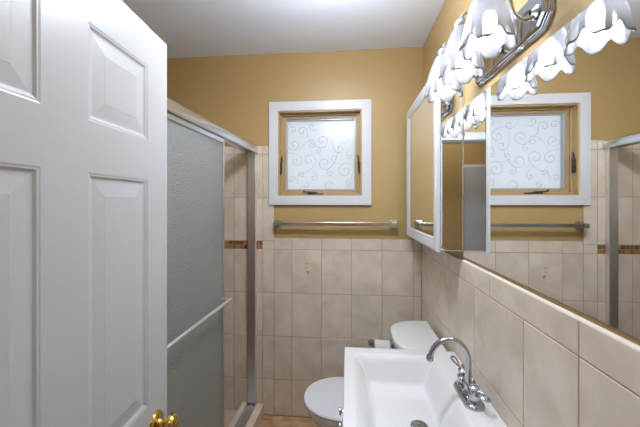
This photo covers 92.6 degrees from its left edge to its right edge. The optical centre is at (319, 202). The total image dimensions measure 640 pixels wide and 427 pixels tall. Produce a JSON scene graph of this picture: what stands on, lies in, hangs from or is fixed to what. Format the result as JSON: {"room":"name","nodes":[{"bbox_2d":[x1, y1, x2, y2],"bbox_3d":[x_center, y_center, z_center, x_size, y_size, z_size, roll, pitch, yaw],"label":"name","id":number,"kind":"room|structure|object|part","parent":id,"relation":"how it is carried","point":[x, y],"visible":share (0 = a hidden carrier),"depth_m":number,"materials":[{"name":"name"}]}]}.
{"room":"bathroom","nodes":[
{"label":"bathroom","id":0,"kind":"room"},
{"bbox_2d":[224,409,318,426],"bbox_3d":[-0.379,1.505,1.173,2.193,0.120,2.159,0,0,5],"label":"floor","id":1,"kind":"structure","parent":0,"point":[267,420],"depth_m":2.04,"materials":[{"name":"beige tile"}]},
{"bbox_2d":[228,402,263,426],"bbox_3d":[-0.557,1.425,1.353,0.153,0.080,1.533,0,0,7],"label":"shower curb","id":2,"kind":"object","parent":1,"relation":"on","point":[255,419],"visible":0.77,"depth_m":2.00,"materials":[{"name":"beige tile"}]},
{"bbox_2d":[167,97,257,426],"bbox_3d":[-0.539,0.496,1.349,0.105,1.777,1.530,0,0,7],"label":"shower enclosure","id":3,"kind":"object","parent":2,"relation":"on","point":[196,301],"visible":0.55,"depth_m":1.35,"materials":[{"name":"silver metal"}]},
{"bbox_3d":[-0.557,0.516,1.235,0.005,1.673,0.748,0,0,7],"label":"sliding panel","id":4,"kind":"part","parent":3,"relation":"part of","materials":[{"name":"grey glass"}]},
{"bbox_3d":[-0.557,0.511,1.235,0.016,1.703,0.760,0,0,7],"label":"panel frame","id":5,"kind":"part","parent":3,"relation":"part of","materials":[{"name":"grey glass"}]},
{"bbox_3d":[-0.556,-0.363,1.351,0.071,0.058,1.530,0,0,7],"label":"header rail","id":6,"kind":"part","parent":3,"relation":"part of","materials":[{"name":"silver metal"}]},
{"bbox_3d":[-0.464,0.513,2.095,0.054,1.711,0.030,0,0,7],"label":"post","id":7,"kind":"part","parent":3,"relation":"part of","materials":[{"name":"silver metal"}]},
{"bbox_2d":[338,407,342,426],"bbox_3d":[0.322,1.090,1.085,0.512,0.750,0.620,0,0,5],"label":"vanity cabinet","id":8,"kind":"object","parent":1,"relation":"on","point":[340,409],"visible":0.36,"depth_m":1.14,"materials":[{"name":"silver metal"}]},
{"bbox_2d":[343,347,506,426],"bbox_3d":[0.332,0.735,1.085,0.497,0.109,0.667,0,0,5],"label":"sink","id":9,"kind":"object","parent":8,"relation":"in","point":[382,387],"visible":0.89,"depth_m":1.20,"materials":[{"name":"white ceramic"}]},
{"bbox_2d":[426,337,490,411],"bbox_3d":[0.497,0.577,1.081,0.203,0.206,0.154,0,0,36],"label":"faucet","id":10,"kind":"object","parent":9,"relation":"on","point":[470,394],"visible":1,"depth_m":1.06,"materials":[{"name":"silver metal"}]},
{"bbox_3d":[0.457,0.571,1.075,0.165,0.194,0.042,0,0,5],"label":"spout","id":11,"kind":"part","parent":10,"relation":"part of","materials":[{"name":"silver metal"}]},
{"bbox_3d":[0.507,0.599,1.142,0.029,0.036,0.044,0,0,-11],"label":"lever","id":12,"kind":"part","parent":10,"relation":"part of","materials":[{"name":"silver metal"}]},
{"bbox_3d":[0.523,0.631,1.120,0.045,0.074,0.045,0,0,5],"label":"handle","id":13,"kind":"part","parent":10,"relation":"part of","materials":[{"name":"silver metal"}]},
{"bbox_3d":[0.519,0.673,1.069,0.066,0.014,0.160,0,0,5],"label":"plate","id":14,"kind":"part","parent":10,"relation":"part of","materials":[{"name":"silver metal"}]},
{"bbox_3d":[0.514,0.631,1.019,0.045,0.074,0.045,0,0,5],"label":"handle","id":15,"kind":"part","parent":10,"relation":"part of","materials":[{"name":"silver metal"}]},
{"bbox_3d":[0.525,0.625,0.989,0.029,0.020,0.051,0,0,-30],"label":"lever","id":16,"kind":"part","parent":10,"relation":"part of","materials":[{"name":"silver metal"}]},
{"bbox_2d":[304,321,445,426],"bbox_3d":[0.266,1.081,1.640,0.707,0.765,0.414,0,0,5],"label":"toilet","id":17,"kind":"object","parent":1,"relation":"on","point":[323,398],"visible":0.41,"depth_m":1.60,"materials":[{"name":"white ceramic"}]},
{"bbox_3d":[0.141,1.052,1.651,0.457,0.026,0.372,0,0,5],"label":"seat lid","id":18,"kind":"part","parent":17,"relation":"part of","materials":[{"name":"white plastic"}]},
{"bbox_3d":[0.144,1.075,1.651,0.448,0.017,0.366,0,0,5],"label":"seat","id":19,"kind":"part","parent":17,"relation":"part of","materials":[{"name":"white plastic"}]},
{"bbox_3d":[0.495,0.720,1.619,0.231,0.042,0.414,0,0,5],"label":"tank lid","id":20,"kind":"part","parent":17,"relation":"part of","materials":[{"name":"white ceramic"}]},
{"bbox_2d":[122,0,444,58],"bbox_3d":[-0.098,-1.074,0.468,2.880,0.100,3.514,0,0,5],"label":"ceiling","id":21,"kind":"structure","parent":0,"point":[189,28],"depth_m":1.76,"materials":[{"name":"white paint"}]},
{"bbox_2d":[167,47,422,417],"bbox_3d":[-0.289,0.196,2.171,2.193,2.639,0.155,0,0,5],"label":"wall","id":22,"kind":"structure","parent":0,"point":[322,291],"depth_m":2.08,"materials":[{"name":"brown paint"}]},
{"bbox_2d":[269,99,370,204],"bbox_3d":[0.003,-0.333,2.141,0.695,0.704,0.160,0,0,5],"label":"window","id":23,"kind":"structure","parent":22,"relation":"in","point":[320,151],"depth_m":2.13,"materials":[{"name":"white paint"}]},
{"bbox_3d":[-0.047,-0.066,2.098,0.142,0.035,0.038,0,0,5],"label":"crank handle","id":24,"kind":"part","parent":23,"relation":"part of","materials":[{"name":"brown metal"}]},
{"bbox_3d":[0.004,-0.332,2.155,0.534,0.544,0.054,0,0,5],"label":"sash","id":25,"kind":"part","parent":23,"relation":"part of","materials":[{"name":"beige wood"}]},
{"bbox_3d":[0.005,-0.332,2.168,0.474,0.484,0.003,0,0,5],"label":"pane","id":26,"kind":"part","parent":23,"relation":"part of","materials":[{"name":"white glass"}]},
{"bbox_2d":[273,220,396,227],"bbox_3d":[0.094,0.145,2.038,0.832,0.048,0.070,0,0,5],"label":"towel bar","id":27,"kind":"object","parent":22,"relation":"attached to","point":[277,223],"visible":1,"depth_m":2.01,"materials":[{"name":"grey metal"}]},
{"bbox_3d":[-0.296,0.145,2.074,0.048,0.048,0.070,0,0,5],"label":"post","id":28,"kind":"part","parent":27,"relation":"part of","materials":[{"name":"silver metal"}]},
{"bbox_3d":[0.485,0.145,2.003,0.048,0.048,0.070,0,0,5],"label":"post","id":29,"kind":"part","parent":27,"relation":"part of","materials":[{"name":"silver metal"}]},
{"bbox_2d":[368,339,394,348],"bbox_3d":[0.407,0.935,2.001,0.176,0.040,0.067,0,0,5],"label":"paper holder","id":30,"kind":"object","parent":22,"relation":"attached to","point":[371,342],"visible":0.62,"depth_m":2.03,"materials":[{"name":"silver metal"}]},
{"bbox_2d":[374,339,391,348],"bbox_3d":[0.404,0.969,1.977,0.111,0.152,0.096,0,0,5],"label":"toilet paper","id":31,"kind":"object","parent":30,"relation":"on","point":[383,344],"visible":0.32,"depth_m":1.95,"materials":[{"name":"white paper"}]},
{"bbox_2d":[422,0,639,426],"bbox_3d":[0.648,0.196,1.080,0.130,2.639,2.159,0,0,5],"label":"wall","id":32,"kind":"structure","parent":0,"point":[540,360],"depth_m":0.84,"materials":[{"name":"brown paint"}]},
{"bbox_2d":[406,69,463,251],"bbox_3d":[0.583,-0.180,1.629,0.118,0.787,0.660,0,0,5],"label":"medicine cabinet","id":33,"kind":"object","parent":32,"relation":"attached to","point":[435,130],"visible":0.83,"depth_m":1.31,"materials":[{"name":"white paint"}]},
{"bbox_3d":[0.536,-0.180,1.633,0.004,0.679,0.552,0,0,5],"label":"mirror panel","id":34,"kind":"part","parent":33,"relation":"part of","materials":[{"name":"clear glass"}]},
{"bbox_3d":[0.533,-0.180,1.633,0.019,0.787,0.660,0,0,5],"label":"door","id":35,"kind":"part","parent":33,"relation":"part of","materials":[{"name":"white paint"}]},
{"bbox_2d":[441,69,461,249],"bbox_3d":[0.560,-0.180,1.302,0.088,0.771,0.004,0,0,5],"label":"mirror","id":36,"kind":"object","parent":33,"relation":"attached to","point":[451,112],"depth_m":1.30,"materials":[{"name":"clear glass"}]},
{"bbox_2d":[424,0,555,102],"bbox_3d":[0.478,-0.496,0.961,0.206,0.207,0.492,0,0,5],"label":"vanity light","id":37,"kind":"object","parent":32,"relation":"attached to","point":[510,32],"visible":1,"depth_m":0.85,"materials":[{"name":"white glass"}]},
{"bbox_3d":[0.462,-0.472,1.145,0.142,0.159,0.128,0,0,5],"label":"lamp shade","id":38,"kind":"part","parent":37,"relation":"part of","materials":[{"name":"white glass"}]},
{"bbox_3d":[0.462,-0.457,1.145,0.068,0.091,0.068,0,0,5],"label":"bulb","id":39,"kind":"part","parent":37,"relation":"part of","materials":[{"name":"white glass"}]},
{"bbox_3d":[0.510,-0.528,1.141,0.148,0.143,0.052,0,0,5],"label":"arm","id":40,"kind":"part","parent":37,"relation":"part of","materials":[{"name":"silver metal"}]},
{"bbox_3d":[0.446,-0.457,0.964,0.068,0.091,0.068,0,0,5],"label":"bulb","id":41,"kind":"part","parent":37,"relation":"part of","materials":[{"name":"white glass"}]},
{"bbox_3d":[0.446,-0.472,0.964,0.142,0.159,0.128,0,0,5],"label":"lamp shade","id":42,"kind":"part","parent":37,"relation":"part of","materials":[{"name":"white glass"}]},
{"bbox_3d":[0.493,-0.528,0.959,0.148,0.143,0.052,0,0,5],"label":"arm","id":43,"kind":"part","parent":37,"relation":"part of","materials":[{"name":"silver metal"}]},
{"bbox_3d":[0.429,-0.457,0.782,0.068,0.091,0.068,0,0,5],"label":"bulb","id":44,"kind":"part","parent":37,"relation":"part of","materials":[{"name":"white glass"}]},
{"bbox_3d":[0.429,-0.472,0.782,0.142,0.159,0.128,0,0,5],"label":"lamp shade","id":45,"kind":"part","parent":37,"relation":"part of","materials":[{"name":"white glass"}]},
{"bbox_3d":[0.571,-0.485,0.947,0.020,0.122,0.440,0,0,5],"label":"plate","id":46,"kind":"part","parent":37,"relation":"part of","materials":[{"name":"silver metal"}]},
{"bbox_3d":[0.477,-0.528,0.778,0.148,0.143,0.052,0,0,5],"label":"arm","id":47,"kind":"part","parent":37,"relation":"part of","materials":[{"name":"silver metal"}]},
{"bbox_2d":[464,0,639,338],"bbox_3d":[0.563,-0.084,0.782,0.006,0.627,1.020,0,0,5],"label":"wall mirror","id":48,"kind":"object","parent":32,"relation":"attached to","point":[552,146],"visible":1,"depth_m":0.68,"materials":[{"name":"clear glass"}]},
{"bbox_3d":[-0.128,0.458,0.127,0.863,2.014,0.151,0,0,5],"label":"trim","id":49,"kind":"structure","parent":0,"visible":0},
{"bbox_2d":[0,0,178,426],"bbox_3d":[-0.494,0.487,0.573,0.159,1.932,0.718,0,0,2],"label":"door","id":50,"kind":"structure","parent":49,"relation":"attached to","point":[83,83],"depth_m":0.61,"materials":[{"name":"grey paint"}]},
{"bbox_3d":[-0.499,-0.270,0.422,0.035,0.203,0.204,0,0,2],"label":"panel","id":51,"kind":"part","parent":50,"relation":"part of","materials":[{"name":"grey paint"}]},
{"bbox_3d":[-0.499,0.247,0.422,0.035,0.616,0.204,0,0,2],"label":"panel","id":52,"kind":"part","parent":50,"relation":"part of","materials":[{"name":"grey paint"}]},
{"bbox_3d":[-0.489,-0.270,0.729,0.035,0.203,0.204,0,0,2],"label":"panel","id":53,"kind":"part","parent":50,"relation":"part of","materials":[{"name":"grey paint"}]},
{"bbox_3d":[-0.489,0.247,0.729,0.035,0.616,0.204,0,0,2],"label":"panel","id":54,"kind":"part","parent":50,"relation":"part of","materials":[{"name":"grey paint"}]},
{"bbox_3d":[-0.484,0.628,0.869,0.159,0.066,0.066,0,0,2],"label":"knob","id":55,"kind":"part","parent":50,"relation":"part of","materials":[{"name":"gold metal"}]}
]}

